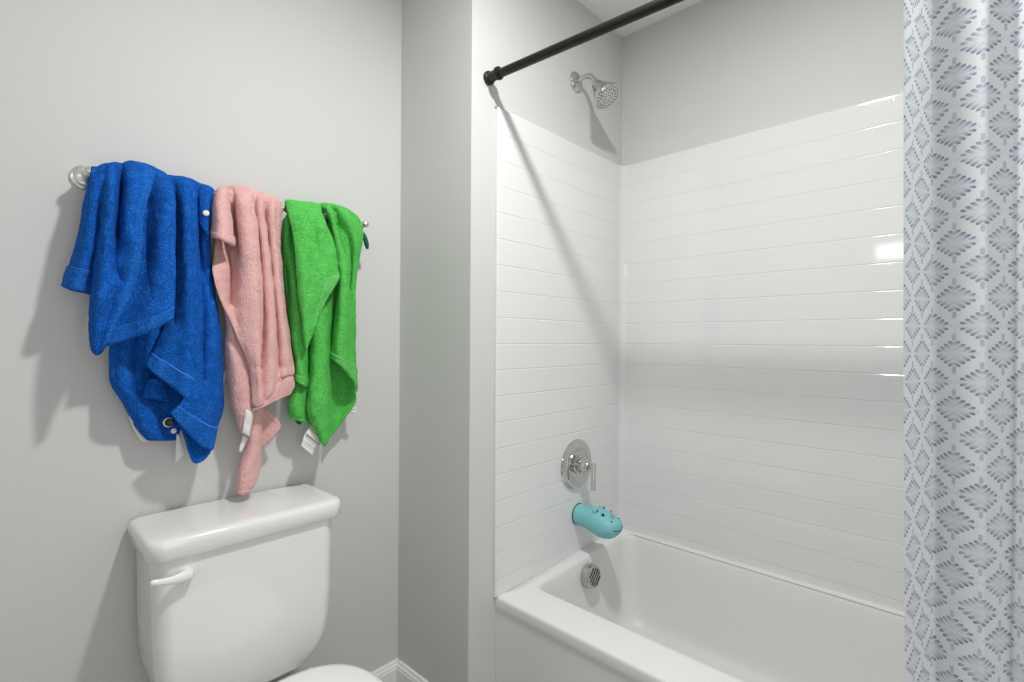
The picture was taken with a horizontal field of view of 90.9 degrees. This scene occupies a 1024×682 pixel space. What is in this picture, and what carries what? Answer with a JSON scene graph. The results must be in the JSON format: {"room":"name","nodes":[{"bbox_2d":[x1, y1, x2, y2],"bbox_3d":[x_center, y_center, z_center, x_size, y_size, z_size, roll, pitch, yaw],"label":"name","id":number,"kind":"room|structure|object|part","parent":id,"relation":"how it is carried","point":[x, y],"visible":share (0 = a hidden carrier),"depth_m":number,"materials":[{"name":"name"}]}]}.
{"room":"bathroom","nodes":[
{"label":"bathroom","id":0,"kind":"room"},
{"bbox_2d":[0,0,401,681],"bbox_3d":[-1.111,-0.050,1.052,0.100,2.446,1.996,0,0,43],"label":"wall","id":1,"kind":"structure","parent":0,"point":[299,100],"depth_m":1.22,"materials":[{"name":"grey paint"}]},
{"bbox_2d":[69,165,368,227],"bbox_3d":[-0.705,-0.365,1.348,0.078,0.056,0.717,0,0,43],"label":"towel bar","id":2,"kind":"object","parent":1,"relation":"attached to","point":[79,175],"visible":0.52,"depth_m":1.12,"materials":[{"name":"silver metal"}]},
{"bbox_3d":[-0.932,-0.367,1.109,0.078,0.056,0.056,0,0,44],"label":"bar post","id":3,"kind":"part","parent":2,"relation":"part of","materials":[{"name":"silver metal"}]},
{"bbox_2d":[61,160,223,463],"bbox_3d":[-0.817,-0.056,1.152,0.138,0.704,0.316,0,0,43],"label":"bath towel","id":4,"kind":"object","parent":2,"relation":"hanging from","point":[141,254],"visible":1,"depth_m":1.15,"materials":[{"name":"blue fabric"}]},
{"bbox_2d":[211,184,294,494],"bbox_3d":[-0.680,-0.002,1.319,0.138,0.801,0.212,0,0,43],"label":"bath towel","id":5,"kind":"object","parent":2,"relation":"hanging from","point":[247,267],"visible":1,"depth_m":1.29,"materials":[{"name":"pink fabric"}]},
{"bbox_2d":[282,199,368,455],"bbox_3d":[-0.529,-0.040,1.474,0.119,0.732,0.268,0,0,43],"label":"bath towel","id":6,"kind":"object","parent":2,"relation":"hanging from","point":[321,256],"visible":1,"depth_m":1.42,"materials":[{"name":"green fabric"}]},
{"bbox_3d":[-0.477,-0.364,1.588,0.078,0.056,0.056,0,0,44],"label":"bar post","id":7,"kind":"part","parent":2,"relation":"part of","materials":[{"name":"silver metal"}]},
{"bbox_2d":[371,658,398,681],"bbox_3d":[-1.077,1.133,1.012,0.014,0.082,1.996,0,0,43],"label":"baseboard","id":8,"kind":"structure","parent":1,"relation":"attached to","point":[388,672],"depth_m":1.70,"materials":[{"name":"paint"}]},
{"bbox_2d":[398,0,622,681],"bbox_3d":[-0.004,-0.043,1.954,0.464,2.446,0.838,0,0,43],"label":"wall","id":9,"kind":"structure","parent":0,"point":[447,610],"depth_m":1.59,"materials":[{"name":"grey paint"}]},
{"bbox_2d":[397,660,427,681],"bbox_3d":[-0.262,1.137,1.606,0.350,0.082,0.014,0,0,43],"label":"baseboard","id":10,"kind":"structure","parent":9,"relation":"attached to","point":[405,673],"depth_m":1.69,"materials":[{"name":"paint"}]},
{"bbox_2d":[483,0,683,85],"bbox_3d":[0.494,-0.771,1.029,1.528,0.093,0.041,0,0,42],"label":"shower rod","id":11,"kind":"object","parent":9,"relation":"attached to","point":[498,73],"visible":1,"depth_m":1.30,"materials":[{"name":"brown metal"}]},
{"bbox_2d":[903,0,1023,681],"bbox_3d":[0.821,0.133,0.669,0.474,1.824,0.144,0,0,43],"label":"shower curtain","id":12,"kind":"object","parent":11,"relation":"hanging from","point":[963,210],"visible":1,"depth_m":0.78,"materials":[{"name":"fabric"}]},
{"bbox_2d":[570,71,618,109],"bbox_3d":[0.300,-0.910,1.804,0.175,0.164,0.100,0,0,43],"label":"shower","id":13,"kind":"object","parent":9,"relation":"attached to","point":[605,94],"visible":1,"depth_m":1.78,"materials":[{"name":"silver metal"}]},
{"bbox_3d":[0.272,-0.940,1.827,0.099,0.060,0.019,0,0,44],"label":"arm","id":14,"kind":"part","parent":13,"relation":"part of","materials":[{"name":"silver metal"}]},
{"bbox_2d":[578,0,701,37],"bbox_3d":[0.103,-1.315,0.485,2.630,0.100,3.034,0,0,43],"label":"ceiling","id":15,"kind":"structure","parent":0,"point":[605,10],"depth_m":1.93,"materials":[{"name":"white paint"}]},
{"bbox_2d":[622,0,903,165],"bbox_3d":[1.069,-0.037,1.583,2.530,2.446,0.100,0,0,43],"label":"wall","id":16,"kind":"structure","parent":0,"point":[705,72],"depth_m":1.75,"materials":[{"name":"grey paint"}]},
{"bbox_3d":[0.087,1.231,0.485,2.630,0.100,3.034,0,0,44],"label":"floor","id":17,"kind":"structure","parent":0,"visible":0},
{"bbox_2d":[128,484,382,681],"bbox_3d":[-0.486,0.799,1.088,0.744,0.757,0.440,0,0,43],"label":"toilet","id":18,"kind":"object","parent":17,"relation":"on","point":[234,589],"visible":1,"depth_m":1.18,"materials":[{"name":"ceramic"}]},
{"bbox_3d":[-0.714,0.504,1.062,0.016,0.027,0.083,0,0,33],"label":"lever arm","id":19,"kind":"part","parent":18,"relation":"part of","materials":[{"name":"plastic"}]},
{"bbox_3d":[-0.705,0.505,1.093,0.024,0.027,0.027,0,0,44],"label":"flush lever","id":20,"kind":"part","parent":18,"relation":"part of","materials":[{"name":"plastic"}]},
{"bbox_3d":[-0.681,0.653,1.270,0.194,0.379,0.408,0,0,44],"label":"tank","id":21,"kind":"part","parent":18,"relation":"part of","materials":[{"name":"ceramic"}]},
{"bbox_3d":[-0.676,0.445,1.271,0.214,0.051,0.440,0,0,44],"label":"tank lid","id":22,"kind":"part","parent":18,"relation":"part of","materials":[{"name":"ceramic"}]},
{"bbox_3d":[-0.378,0.772,0.982,0.442,0.024,0.356,0,0,44],"label":"seat lid","id":23,"kind":"part","parent":18,"relation":"part of","materials":[{"name":"plastic"}]},
{"bbox_2d":[495,529,904,681],"bbox_3d":[0.747,0.979,1.306,1.525,0.412,0.721,0,0,43],"label":"bathtub","id":24,"kind":"object","parent":17,"relation":"on","point":[659,610],"visible":0.93,"depth_m":1.60,"materials":[{"name":"ceramic"}]},
{"bbox_2d":[581,563,600,588],"bbox_3d":[0.285,0.843,1.808,0.040,0.086,0.083,0,0,43],"label":"overflow cover","id":25,"kind":"object","parent":24,"relation":"attached to","point":[590,575],"visible":1,"depth_m":1.79,"materials":[{"name":"silver metal"}]},
{"bbox_2d":[493,92,903,610],"bbox_3d":[0.749,0.039,1.303,1.525,1.518,0.745,0,0,43],"label":"tub surround","id":26,"kind":"object","parent":24,"relation":"on","point":[719,324],"visible":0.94,"depth_m":1.71,"materials":[{"name":"white tile"}]},
{"bbox_2d":[561,439,595,490],"bbox_3d":[0.266,0.454,1.828,0.083,0.183,0.183,0,0,43],"label":"shower valve","id":27,"kind":"object","parent":26,"relation":"attached to","point":[576,464],"visible":1,"depth_m":1.82,"materials":[{"name":"silver metal"}]},
{"bbox_3d":[0.291,0.487,1.804,0.013,0.098,0.015,0,0,44],"label":"lever blade","id":28,"kind":"part","parent":27,"relation":"part of","materials":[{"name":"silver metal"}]},
{"bbox_3d":[0.301,0.643,1.817,0.151,0.071,0.062,0,0,44],"label":"tub spout","id":29,"kind":"object","parent":26,"relation":"attached to","visible":0},
{"bbox_2d":[572,503,622,538],"bbox_3d":[0.311,0.646,1.808,0.178,0.104,0.095,0,0,43],"label":"cover","id":30,"kind":"object","parent":29,"relation":"on","point":[598,521],"visible":0.99,"depth_m":1.78,"materials":[{"name":"teal rubber"}]}
]}

